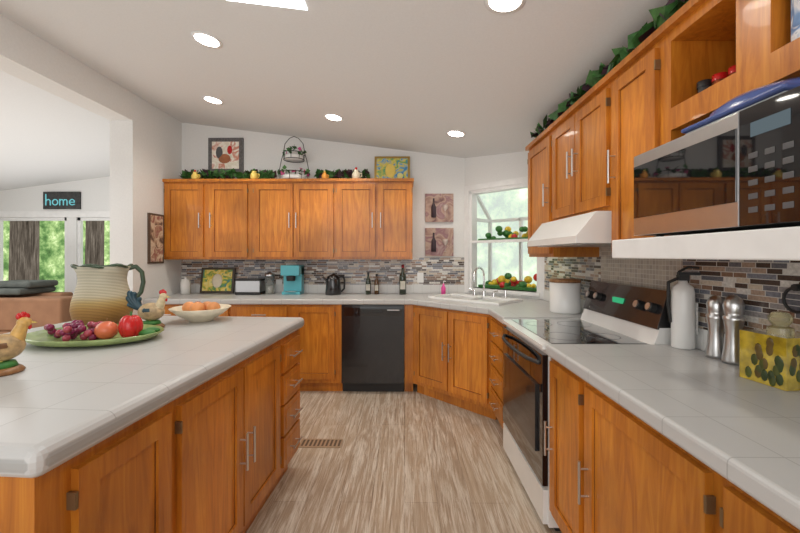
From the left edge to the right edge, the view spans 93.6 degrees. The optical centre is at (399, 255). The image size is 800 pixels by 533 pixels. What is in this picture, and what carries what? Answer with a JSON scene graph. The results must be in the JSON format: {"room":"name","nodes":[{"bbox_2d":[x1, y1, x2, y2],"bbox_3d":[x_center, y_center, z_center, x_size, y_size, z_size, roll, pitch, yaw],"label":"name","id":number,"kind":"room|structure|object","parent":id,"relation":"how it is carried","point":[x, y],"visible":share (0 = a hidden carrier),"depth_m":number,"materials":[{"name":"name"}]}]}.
{"room":"kitchen","nodes":[
{"label":"kitchen","id":0,"kind":"room"},
{"bbox_2d":[0,176,109,293],"bbox_3d":[-4.821,-0.100,6.109,4.210,2.900,0.100,0,0,1],"label":"wall","id":1,"kind":"structure","parent":0,"point":[95,194],"depth_m":6.07,"materials":[{"name":"paint"}]},
{"bbox_2d":[0,211,109,291],"bbox_3d":[-5.226,0.315,6.092,2.800,2.070,0.085,0,0,1],"label":"window","id":2,"kind":"structure","parent":1,"relation":"in","point":[62,214],"depth_m":6.08,"materials":[{"name":"white wood"}]},
{"bbox_2d":[43,192,80,208],"bbox_3d":[-5.447,-0.890,6.048,0.600,0.280,0.037,0,0,1],"label":"home sign","id":3,"kind":"object","parent":1,"relation":"attached to","point":[61,200],"visible":1,"depth_m":6.04,"materials":[{"name":"black wood"}]},
{"bbox_2d":[0,14,181,314],"bbox_3d":[-2.657,-0.125,1.933,0.220,2.950,8.200,0,0,1],"label":"wall","id":4,"kind":"structure","parent":0,"point":[145,148],"depth_m":3.55,"materials":[{"name":"paint"}]},
{"bbox_2d":[147,213,163,263],"bbox_3d":[-2.511,-0.175,3.866,0.022,0.510,0.230,0,0,1],"label":"framed picture","id":5,"kind":"object","parent":4,"relation":"attached to","point":[155,238],"visible":0.86,"depth_m":3.84},
{"bbox_2d":[181,123,464,292],"bbox_3d":[-0.997,-0.125,4.356,3.480,2.950,0.112,0,0,1],"label":"wall","id":6,"kind":"structure","parent":0,"point":[435,174],"depth_m":4.30,"materials":[{"name":"paint"}]},
{"bbox_2d":[162,179,205,258],"bbox_3d":[-2.289,-0.388,4.157,0.459,0.856,0.338,0,0,1],"label":"upper cabinet","id":7,"kind":"object","parent":6,"relation":"attached to","point":[184,199],"depth_m":4.00,"materials":[{"name":"brown wood"}]},
{"bbox_2d":[191,170,199,178],"bbox_3d":[-2.203,-0.872,4.052,0.092,0.112,0.074,0,0,1],"label":"pot","id":8,"kind":"object","parent":7,"relation":"on","point":[194,175],"visible":0.98,"depth_m":4.03,"materials":[{"name":"yellow ceramic"}]},
{"bbox_2d":[208,138,243,172],"bbox_3d":[-1.998,-1.150,4.309,0.400,0.400,0.030,0,0,1],"label":"framed picture","id":9,"kind":"object","parent":6,"relation":"attached to","point":[225,154],"visible":1,"depth_m":4.30},
{"bbox_2d":[206,179,249,258],"bbox_3d":[-1.822,-0.388,4.152,0.475,0.856,0.338,0,0,1],"label":"upper cabinet","id":10,"kind":"object","parent":6,"relation":"attached to","point":[227,200],"depth_m":3.99,"materials":[{"name":"brown wood"}]},
{"bbox_2d":[276,279,281,283],"bbox_3d":[-1.388,0.330,4.309,0.072,0.116,0.003,0,0,1],"label":"electrical outlet plate","id":11,"kind":"object","parent":6,"relation":"attached to","point":[278,281],"depth_m":4.31,"materials":[{"name":"white plastic"}]},
{"bbox_2d":[250,178,341,258],"bbox_3d":[-1.098,-0.388,4.143,0.973,0.856,0.338,0,0,1],"label":"upper cabinet","id":12,"kind":"object","parent":6,"relation":"attached to","point":[338,218],"depth_m":3.98,"materials":[{"name":"brown wood"}]},
{"bbox_2d":[250,169,259,178],"bbox_3d":[-1.562,-0.878,4.044,0.101,0.123,0.082,0,0,1],"label":"pot","id":13,"kind":"object","parent":12,"relation":"on","point":[253,174],"visible":0.88,"depth_m":4.02,"materials":[{"name":"yellow ceramic"}]},
{"bbox_2d":[180,168,369,178],"bbox_3d":[-1.397,-0.904,4.199,2.136,0.159,0.165,0,0,1],"label":"ivy garland","id":14,"kind":"object","parent":12,"relation":"on","point":[233,174],"visible":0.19,"depth_m":4.17,"materials":[{"name":"green plant"}]},
{"bbox_2d":[277,136,309,178],"bbox_3d":[-1.176,-1.068,4.145,0.385,0.504,0.348,0,0,1],"label":"wire basket stand","id":15,"kind":"object","parent":12,"relation":"on","point":[295,158],"visible":0.88,"depth_m":4.08,"materials":[{"name":"white metal"}]},
{"bbox_2d":[321,170,328,177],"bbox_3d":[-0.804,-0.866,4.035,0.083,0.101,0.067,0,0,1],"label":"pot","id":16,"kind":"object","parent":12,"relation":"on","point":[324,175],"visible":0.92,"depth_m":4.01,"materials":[{"name":"orange ceramic"}]},
{"bbox_2d":[342,178,385,258],"bbox_3d":[-0.467,-0.388,4.135,0.591,0.856,0.338,0,0,1],"label":"upper cabinet","id":17,"kind":"object","parent":6,"relation":"attached to","point":[363,199],"depth_m":3.97,"materials":[{"name":"brown wood"}]},
{"bbox_2d":[352,167,361,177],"bbox_3d":[-0.461,-0.883,4.031,0.110,0.134,0.089,0,0,1],"label":"pot","id":18,"kind":"object","parent":17,"relation":"on","point":[355,173],"visible":0.96,"depth_m":4.00,"materials":[{"name":"beige ceramic"}]},
{"bbox_2d":[374,156,409,177],"bbox_3d":[-0.088,-0.970,4.243,0.400,0.310,0.067,0,0,1],"label":"painting","id":19,"kind":"object","parent":17,"relation":"on","point":[391,166],"visible":0.85,"depth_m":4.23,"materials":[{"name":"yellow paper"}]},
{"bbox_2d":[386,178,413,258],"bbox_3d":[-0.091,-0.388,4.131,0.453,0.856,0.338,0,0,1],"label":"upper cabinet","id":20,"kind":"object","parent":6,"relation":"attached to","point":[399,191],"depth_m":3.97,"materials":[{"name":"brown wood"}]},
{"bbox_2d":[417,273,423,282],"bbox_3d":[0.232,0.250,4.289,0.072,0.116,0.003,0,0,1],"label":"electrical outlet plate","id":21,"kind":"object","parent":6,"relation":"attached to","point":[420,277],"depth_m":4.29,"materials":[{"name":"white plastic"}]},
{"bbox_2d":[425,228,452,255],"bbox_3d":[0.447,-0.155,4.264,0.320,0.320,0.060,0,0,1],"label":"picture","id":22,"kind":"object","parent":6,"relation":"attached to","point":[438,241],"visible":1,"depth_m":4.26,"materials":[{"name":"paper"}]},
{"bbox_2d":[425,194,452,221],"bbox_3d":[0.447,-0.545,4.264,0.320,0.320,0.060,0,0,1],"label":"picture","id":23,"kind":"object","parent":6,"relation":"attached to","point":[438,207],"visible":1,"depth_m":4.26,"materials":[{"name":"paper"}]},
{"bbox_2d":[0,0,668,190],"bbox_3d":[-2.801,-1.295,1.984,8.550,0.630,8.300,0,0,1],"label":"ceiling","id":24,"kind":"structure","parent":0,"point":[422,76],"depth_m":2.57,"materials":[{"name":"paint"}]},
{"bbox_2d":[190,31,222,48],"bbox_3d":[-1.221,-1.363,2.375,0.184,0.004,0.184,7,0,1],"label":"recessed light","id":25,"kind":"object","parent":24,"relation":"in","point":[206,39],"visible":1,"depth_m":2.37,"materials":[{"name":"white"}]},
{"bbox_2d":[202,96,223,104],"bbox_3d":[-1.718,-1.428,3.451,0.184,0.004,0.184,7,0,1],"label":"recessed light","id":26,"kind":"object","parent":24,"relation":"in","point":[211,99],"visible":1,"depth_m":3.45,"materials":[{"name":"white"}]},
{"bbox_2d":[228,0,306,9],"bbox_3d":[-0.691,-1.293,1.549,0.420,0.054,0.780,0,0,1],"label":"window","id":27,"kind":"structure","parent":24,"relation":"attached to","point":[297,4],"depth_m":1.92,"materials":[{"name":"white"}]},
{"bbox_2d":[324,113,343,121],"bbox_3d":[-0.617,-1.286,3.498,0.184,0.004,0.184,7,0,1],"label":"recessed light","id":28,"kind":"object","parent":24,"relation":"in","point":[332,117],"visible":1,"depth_m":3.49,"materials":[{"name":"white"}]},
{"bbox_2d":[446,130,465,136],"bbox_3d":[0.523,-1.139,3.514,0.184,0.004,0.184,7,0,1],"label":"recessed light","id":29,"kind":"object","parent":24,"relation":"in","point":[454,133],"visible":1,"depth_m":3.50,"materials":[{"name":"white"}]},
{"bbox_2d":[484,0,525,14],"bbox_3d":[0.471,-1.143,1.684,0.184,0.004,0.184,7,0,1],"label":"recessed light","id":30,"kind":"object","parent":24,"relation":"in","point":[504,7],"visible":1,"depth_m":1.72,"materials":[{"name":"white"}]},
{"bbox_2d":[246,383,561,532],"bbox_3d":[-2.801,1.380,1.984,8.550,0.060,8.300,0,0,1],"label":"floor","id":31,"kind":"structure","parent":0,"point":[414,461],"depth_m":2.32,"materials":[{"name":"brown wood"}]},
{"bbox_2d":[0,292,72,333],"bbox_3d":[-5.224,0.915,4.989,2.330,0.870,0.950,0,0,1],"label":"sofa","id":32,"kind":"object","parent":31,"relation":"on","point":[43,309],"visible":0.25,"depth_m":4.51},
{"bbox_2d":[0,280,57,294],"bbox_3d":[-5.117,0.399,4.783,1.150,0.158,0.500,0,0,1],"label":"throw pillows","id":33,"kind":"object","parent":32,"relation":"on","point":[16,287],"visible":1,"depth_m":4.64,"materials":[{"name":"grey fabric"}]},
{"bbox_2d":[0,395,183,532],"bbox_3d":[-1.412,0.910,1.060,1.348,0.880,0.427,0,0,4],"label":"base cabinet","id":34,"kind":"object","parent":31,"relation":"on","point":[132,480],"depth_m":1.00,"materials":[{"name":"brown wood"}]},
{"bbox_2d":[0,316,303,477],"bbox_3d":[-1.381,0.434,1.668,1.400,0.069,1.700,0,0,4],"label":"countertop","id":35,"kind":"structure","parent":34,"relation":"on","point":[59,406],"depth_m":1.21,"materials":[{"name":"tile"}]},
{"bbox_2d":[0,311,36,376],"bbox_3d":[-1.365,0.298,1.263,0.136,0.203,0.182,0,0,1],"label":"rooster figurine","id":36,"kind":"object","parent":35,"relation":"on","point":[13,343],"visible":1,"depth_m":1.28,"materials":[{"name":"beige ceramic"}]},
{"bbox_2d":[25,312,163,346],"bbox_3d":[-1.438,0.330,1.778,0.600,0.138,0.420,0,0,2],"label":"fruit platter","id":37,"kind":"object","parent":35,"relation":"on","point":[126,329],"visible":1,"depth_m":1.71,"materials":[{"name":"green ceramic"}]},
{"bbox_2d":[69,263,145,324],"bbox_3d":[-1.684,0.222,2.176,0.350,0.353,0.292,0,0,-31],"label":"pitcher vase","id":38,"kind":"object","parent":35,"relation":"on","point":[100,292],"visible":0.94,"depth_m":2.06,"materials":[{"name":"beige ceramic"}]},
{"bbox_2d":[126,289,168,327],"bbox_3d":[-1.390,0.292,2.077,0.225,0.213,0.131,0,0,1],"label":"rooster figurine","id":39,"kind":"object","parent":35,"relation":"on","point":[150,313],"visible":0.98,"depth_m":2.05,"materials":[{"name":"beige ceramic"}]},
{"bbox_2d":[168,301,230,322],"bbox_3d":[-1.222,0.339,2.305,0.344,0.120,0.344,0,0,4],"label":"fruit bowl","id":40,"kind":"object","parent":35,"relation":"on","point":[198,312],"visible":1,"depth_m":2.24,"materials":[{"name":"beige ceramic"}]},
{"bbox_2d":[163,304,182,315],"bbox_3d":[-2.269,0.915,4.006,0.501,0.870,0.640,0,0,1],"label":"base cabinet","id":41,"kind":"object","parent":31,"relation":"on","point":[167,313],"depth_m":3.69,"materials":[{"name":"brown wood"}]},
{"bbox_2d":[219,304,230,315],"bbox_3d":[-1.904,0.915,4.001,0.500,0.870,0.640,0,0,1],"label":"base cabinet","id":42,"kind":"object","parent":31,"relation":"on","point":[228,312],"depth_m":3.68,"materials":[{"name":"brown wood"}]},
{"bbox_2d":[184,338,287,532],"bbox_3d":[-1.364,0.910,1.717,1.348,0.880,0.890,0,0,4],"label":"base cabinet","id":43,"kind":"object","parent":31,"relation":"on","point":[215,454],"depth_m":1.61,"materials":[{"name":"brown wood"}]},
{"bbox_2d":[231,304,290,316],"bbox_3d":[-1.365,0.915,3.994,0.577,0.870,0.640,0,0,1],"label":"base cabinet","id":44,"kind":"object","parent":31,"relation":"on","point":[237,310],"depth_m":3.68,"materials":[{"name":"brown wood"}]},
{"bbox_2d":[284,330,302,462],"bbox_3d":[-1.320,0.910,2.318,1.348,0.880,0.315,0,0,4],"label":"base cabinet","id":45,"kind":"object","parent":31,"relation":"on","point":[294,380],"depth_m":2.29,"materials":[{"name":"brown wood"}]},
{"bbox_2d":[291,305,342,390],"bbox_3d":[-0.824,0.915,3.988,0.506,0.870,0.640,0,0,1],"label":"base cabinet","id":46,"kind":"object","parent":31,"relation":"on","point":[320,362],"depth_m":3.68,"materials":[{"name":"brown wood"}]},
{"bbox_2d":[298,439,342,447],"bbox_3d":[-0.567,1.346,2.697,0.300,0.006,0.120,0,0,1],"label":"floor vent","id":47,"kind":"object","parent":31,"relation":"in","point":[320,443],"visible":1,"depth_m":2.69,"materials":[{"name":"brown metal"}]},
{"bbox_2d":[342,305,403,391],"bbox_3d":[-0.262,0.916,3.970,0.610,0.868,0.628,0,0,1],"label":"dishwasher","id":48,"kind":"object","parent":31,"relation":"on","point":[372,347],"visible":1,"depth_m":3.66,"materials":[{"name":"black metal"}]},
{"bbox_2d":[411,305,478,413],"bbox_3d":[0.588,0.915,3.509,0.922,0.870,0.921,0,0,1],"label":"base cabinet","id":49,"kind":"object","parent":31,"relation":"on","point":[454,357],"depth_m":3.37,"materials":[{"name":"brown wood"}]},
{"bbox_2d":[143,293,581,324],"bbox_3d":[-0.571,0.452,3.450,3.911,0.053,1.698,0,0,1],"label":"countertop","id":50,"kind":"structure","parent":49,"relation":"on","point":[525,308],"depth_m":3.66,"materials":[{"name":"tile"}]},
{"bbox_2d":[180,277,190,293],"bbox_3d":[-2.379,0.332,4.169,0.104,0.185,0.104,0,0,1],"label":"canister","id":51,"kind":"object","parent":50,"relation":"on","point":[185,285],"visible":1,"depth_m":4.13,"materials":[{"name":"white ceramic"}]},
{"bbox_2d":[200,268,235,292],"bbox_3d":[-2.068,0.281,4.263,0.380,0.290,0.069,0,0,1],"label":"art","id":52,"kind":"object","parent":50,"relation":"on","point":[217,280],"visible":1,"depth_m":4.25,"materials":[{"name":"yellow paint"}]},
{"bbox_2d":[235,278,264,294],"bbox_3d":[-1.649,0.337,4.141,0.270,0.174,0.160,0,0,1],"label":"toaster","id":53,"kind":"object","parent":50,"relation":"on","point":[250,286],"visible":0.94,"depth_m":4.07,"materials":[{"name":"metal"}]},
{"bbox_2d":[265,272,274,293],"bbox_3d":[-1.449,0.300,4.178,0.104,0.247,0.104,0,0,1],"label":"glass canister","id":54,"kind":"object","parent":50,"relation":"on","point":[269,282],"visible":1,"depth_m":4.13,"materials":[{"name":"glass"}]},
{"bbox_2d":[281,265,303,294],"bbox_3d":[-1.189,0.264,4.151,0.200,0.320,0.208,0,0,1],"label":"coffee maker","id":55,"kind":"object","parent":50,"relation":"on","point":[293,275],"visible":1,"depth_m":4.10,"materials":[{"name":"teal plastic"}]},
{"bbox_2d":[322,273,344,294],"bbox_3d":[-0.724,0.308,4.111,0.257,0.232,0.176,0,0,-19],"label":"kettle","id":56,"kind":"object","parent":50,"relation":"on","point":[333,285],"visible":1,"depth_m":4.05,"materials":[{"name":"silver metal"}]},
{"bbox_2d":[366,272,370,293],"bbox_3d":[-0.349,0.303,4.134,0.060,0.241,0.060,0,0,1],"label":"wine bottle","id":57,"kind":"object","parent":50,"relation":"on","point":[368,285],"visible":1,"depth_m":4.11,"materials":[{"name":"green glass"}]},
{"bbox_2d":[374,274,378,293],"bbox_3d":[-0.259,0.314,4.163,0.056,0.221,0.056,0,0,1],"label":"wine bottle","id":58,"kind":"object","parent":50,"relation":"on","point":[376,286],"visible":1,"depth_m":4.15,"materials":[{"name":"brown glass"}]},
{"bbox_2d":[399,265,405,294],"bbox_3d":[0.030,0.261,4.119,0.076,0.327,0.076,0,0,1],"label":"wine bottle","id":59,"kind":"object","parent":50,"relation":"on","point":[402,283],"visible":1,"depth_m":4.09,"materials":[{"name":"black glass"}]},
{"bbox_2d":[441,281,445,293],"bbox_3d":[0.470,0.347,4.046,0.052,0.154,0.056,0,0,-44],"label":"soap bottle","id":60,"kind":"object","parent":50,"relation":"on","point":[443,289],"visible":0.88,"depth_m":4.03,"materials":[{"name":"pink plastic"}]},
{"bbox_2d":[428,293,522,305],"bbox_3d":[0.714,0.413,3.631,0.430,0.021,0.800,0,0,-44],"label":"sink","id":61,"kind":"object","parent":50,"relation":"in","point":[481,299],"visible":1,"depth_m":3.59,"materials":[{"name":"white ceramic"}]},
{"bbox_2d":[469,267,506,297],"bbox_3d":[0.863,0.255,3.716,0.316,0.295,0.292,0,0,1],"label":"faucet","id":62,"kind":"object","parent":50,"relation":"on","point":[484,291],"visible":1,"depth_m":3.72,"materials":[{"name":"silver metal"}]},
{"bbox_2d":[549,278,580,313],"bbox_3d":[1.240,0.298,2.825,0.224,0.252,0.222,0,0,1],"label":"canister","id":63,"kind":"object","parent":50,"relation":"on","point":[564,295],"visible":1,"depth_m":2.74,"materials":[{"name":"white ceramic"}]},
{"bbox_2d":[479,313,505,427],"bbox_3d":[1.024,0.915,2.845,0.717,0.870,0.527,0,0,1],"label":"base cabinet","id":64,"kind":"object","parent":31,"relation":"on","point":[490,329],"depth_m":3.06,"materials":[{"name":"brown wood"}]},
{"bbox_2d":[544,358,575,532],"bbox_3d":[1.039,0.915,1.638,0.658,0.870,0.353,0,0,1],"label":"base cabinet","id":65,"kind":"object","parent":31,"relation":"on","point":[562,382],"depth_m":1.66,"materials":[{"name":"brown wood"}]},
{"bbox_2d":[502,281,670,530],"bbox_3d":[1.002,0.760,2.198,0.721,1.180,0.764,0,0,1],"label":"range","id":66,"kind":"object","parent":31,"relation":"on","point":[616,313],"visible":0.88,"depth_m":2.05,"materials":[{"name":"white metal"}]},
{"bbox_2d":[576,375,700,532],"bbox_3d":[1.033,0.915,1.148,0.658,0.870,0.627,0,0,1],"label":"base cabinet","id":67,"kind":"object","parent":31,"relation":"on","point":[614,467],"depth_m":1.18,"materials":[{"name":"brown wood"}]},
{"bbox_2d":[546,344,799,529],"bbox_3d":[1.016,0.452,0.401,0.662,0.053,2.826,0,0,1],"label":"countertop","id":68,"kind":"structure","parent":67,"relation":"on","point":[724,420],"depth_m":1.06,"materials":[{"name":"tile"}]},
{"bbox_2d":[666,266,700,349],"bbox_3d":[1.318,0.235,1.731,0.158,0.378,0.092,0,0,16],"label":"fire extinguisher","id":69,"kind":"object","parent":68,"relation":"on","point":[683,316],"visible":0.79,"depth_m":1.70,"materials":[{"name":"white metal"}]},
{"bbox_2d":[705,295,723,358],"bbox_3d":[1.319,0.294,1.569,0.072,0.259,0.071,0,0,1],"label":"pepper mill","id":70,"kind":"object","parent":68,"relation":"on","point":[715,334],"visible":0.88,"depth_m":1.55,"materials":[{"name":"metal"}]},
{"bbox_2d":[721,295,745,365],"bbox_3d":[1.318,0.289,1.484,0.075,0.270,0.074,0,0,1],"label":"salt mill","id":71,"kind":"object","parent":68,"relation":"on","point":[732,316],"visible":0.92,"depth_m":1.46,"materials":[{"name":"metal"}]},
{"bbox_2d":[739,311,799,390],"bbox_3d":[1.270,0.305,1.254,0.146,0.238,0.146,0,0,-7],"label":"jar","id":72,"kind":"object","parent":68,"relation":"on","point":[769,355],"visible":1,"depth_m":1.23,"materials":[{"name":"yellow glass"}]},
{"bbox_2d":[700,462,799,532],"bbox_3d":[1.024,0.915,0.354,0.658,0.870,0.962,0,0,1],"label":"base cabinet","id":73,"kind":"object","parent":31,"relation":"on","point":[724,507],"depth_m":0.80,"materials":[{"name":"brown wood"}]},
{"bbox_2d":[465,151,543,299],"bbox_3d":[1.137,0.000,3.954,0.106,2.700,1.033,0,0,-44],"label":"wall","id":74,"kind":"structure","parent":0,"point":[489,168],"depth_m":3.99,"materials":[{"name":"paint"}]},
{"bbox_2d":[464,176,543,298],"bbox_3d":[1.214,-0.185,4.088,0.450,1.210,0.950,0,0,-44],"label":"window","id":75,"kind":"structure","parent":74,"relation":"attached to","point":[472,193],"depth_m":4.23,"materials":[{"name":"white wood"}]},
{"bbox_2d":[478,226,527,239],"bbox_3d":[1.238,-0.247,4.106,0.267,0.170,0.736,0,0,-44],"label":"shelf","id":76,"kind":"object","parent":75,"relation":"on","point":[507,233],"visible":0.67,"depth_m":4.13,"materials":[{"name":"green plant"}]},
{"bbox_2d":[478,273,536,290],"bbox_3d":[1.229,0.273,4.109,0.286,0.174,0.746,0,0,-43],"label":"fruit","id":77,"kind":"object","parent":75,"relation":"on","point":[507,281],"depth_m":4.04,"materials":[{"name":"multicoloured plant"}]},
{"bbox_3d":[1.409,0.050,0.703,0.100,2.600,5.840,0,0,1],"label":"wall","id":78,"kind":"structure","parent":0,"visible":0},
{"bbox_2d":[544,246,799,350],"bbox_3d":[1.360,0.310,1.302,0.012,1.080,4.638,0,0,1],"label":"wall","id":79,"kind":"structure","parent":78,"relation":"attached to","point":[759,287],"depth_m":1.68,"materials":[{"name":"tile"}]},
{"bbox_2d":[525,126,598,256],"bbox_3d":[1.214,-0.445,2.850,0.338,0.910,0.510,0,0,1],"label":"upper cabinet","id":80,"kind":"object","parent":79,"relation":"attached to","point":[538,155],"depth_m":2.81,"materials":[{"name":"brown wood"}]},
{"bbox_2d":[549,73,608,221],"bbox_3d":[1.207,-0.562,2.225,0.338,0.675,0.740,0,0,1],"label":"upper cabinet","id":81,"kind":"object","parent":79,"relation":"attached to","point":[586,148],"depth_m":2.16,"materials":[{"name":"brown wood"}]},
{"bbox_2d":[528,211,611,246],"bbox_3d":[1.123,-0.140,2.226,0.492,0.164,0.734,0,0,1],"label":"range hood","id":82,"kind":"object","parent":81,"relation":"attached to","point":[592,229],"visible":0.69,"depth_m":1.95,"materials":[{"name":"white metal"}]},
{"bbox_2d":[609,16,760,239],"bbox_3d":[1.200,-0.445,1.653,0.338,0.910,0.405,0,0,1],"label":"upper cabinet","id":83,"kind":"object","parent":79,"relation":"attached to","point":[653,96],"depth_m":1.46,"materials":[{"name":"brown wood"}]},
{"bbox_2d":[530,0,688,137],"bbox_3d":[1.084,-0.980,2.141,0.148,0.140,1.864,0,0,1],"label":"ivy garland","id":84,"kind":"object","parent":83,"relation":"on","point":[663,14],"visible":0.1,"depth_m":1.84,"materials":[{"name":"green plant"}]},
{"bbox_2d":[697,79,711,93],"bbox_3d":[1.147,-0.615,1.416,0.046,0.087,0.046,0,0,1],"label":"spice jar","id":85,"kind":"object","parent":83,"relation":"in","point":[702,85],"visible":0.5,"depth_m":1.40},
{"bbox_2d":[712,72,727,84],"bbox_3d":[1.159,-0.615,1.361,0.046,0.087,0.046,0,0,1],"label":"spice jar","id":86,"kind":"object","parent":83,"relation":"in","point":[718,77],"visible":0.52,"depth_m":1.35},
{"bbox_2d":[728,65,735,75],"bbox_3d":[1.170,-0.615,1.306,0.046,0.087,0.046,0,0,1],"label":"spice jar","id":87,"kind":"object","parent":83,"relation":"in","point":[731,70],"visible":0.27,"depth_m":1.30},
{"bbox_2d":[791,0,799,41],"bbox_3d":[1.112,-0.669,0.987,0.124,0.197,0.124,0,0,1],"label":"jar","id":88,"kind":"object","parent":83,"relation":"in","point":[795,19],"visible":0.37,"depth_m":1.00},
{"bbox_2d":[782,284,799,313],"bbox_3d":[1.344,0.146,1.274,0.018,0.101,0.094,0,0,1],"label":"towel ring","id":89,"kind":"object","parent":79,"relation":"attached to","point":[794,287],"visible":1,"depth_m":1.29,"materials":[{"name":"black metal"}]},
{"bbox_2d":[612,226,799,260],"bbox_3d":[1.086,-0.025,0.943,0.548,0.070,1.012,0,0,1],"label":"shelf","id":90,"kind":"object","parent":78,"relation":"attached to","point":[783,243],"visible":1,"depth_m":0.95,"materials":[{"name":"white wood"}]},
{"bbox_2d":[634,86,799,236],"bbox_3d":[1.096,-0.213,1.087,0.475,0.303,0.600,0,0,1],"label":"microwave","id":91,"kind":"object","parent":90,"relation":"on","point":[739,171],"visible":0.98,"depth_m":0.99,"materials":[{"name":"metal"}]},
{"bbox_2d":[681,77,799,134],"bbox_3d":[1.094,-0.422,1.107,0.276,0.112,0.356,0,0,1],"label":"platter","id":92,"kind":"object","parent":91,"relation":"on","point":[744,101],"visible":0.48,"depth_m":1.05,"materials":[{"name":"blue ceramic"}]},
{"label":"outside","id":93,"kind":"structure","parent":0,"visible":0},
{"bbox_2d":[8,221,39,279],"bbox_3d":[-8.869,-1.150,8.917,0.527,7.006,0.457,0,0,-17],"label":"trunk","id":94,"kind":"object","parent":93,"point":[24,243],"depth_m":8.78,"materials":[{"name":"grey plant"}]},
{"bbox_2d":[3,221,109,291],"bbox_3d":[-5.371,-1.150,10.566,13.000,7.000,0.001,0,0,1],"label":"trees","id":95,"kind":"object","parent":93,"point":[52,253],"depth_m":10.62,"materials":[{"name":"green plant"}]},
{"bbox_2d":[85,221,103,264],"bbox_3d":[-7.067,-1.150,8.696,0.437,7.005,0.361,0,0,-17],"label":"trunk","id":96,"kind":"object","parent":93,"point":[94,234],"depth_m":8.55,"materials":[{"name":"grey plant"}]},
{"bbox_2d":[477,188,536,286],"bbox_3d":[3.382,-0.650,6.168,5.657,6.000,5.657,0,0,1],"label":"trees","id":97,"kind":"object","parent":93,"point":[506,205],"depth_m":7.51,"materials":[{"name":"green"}]}
]}

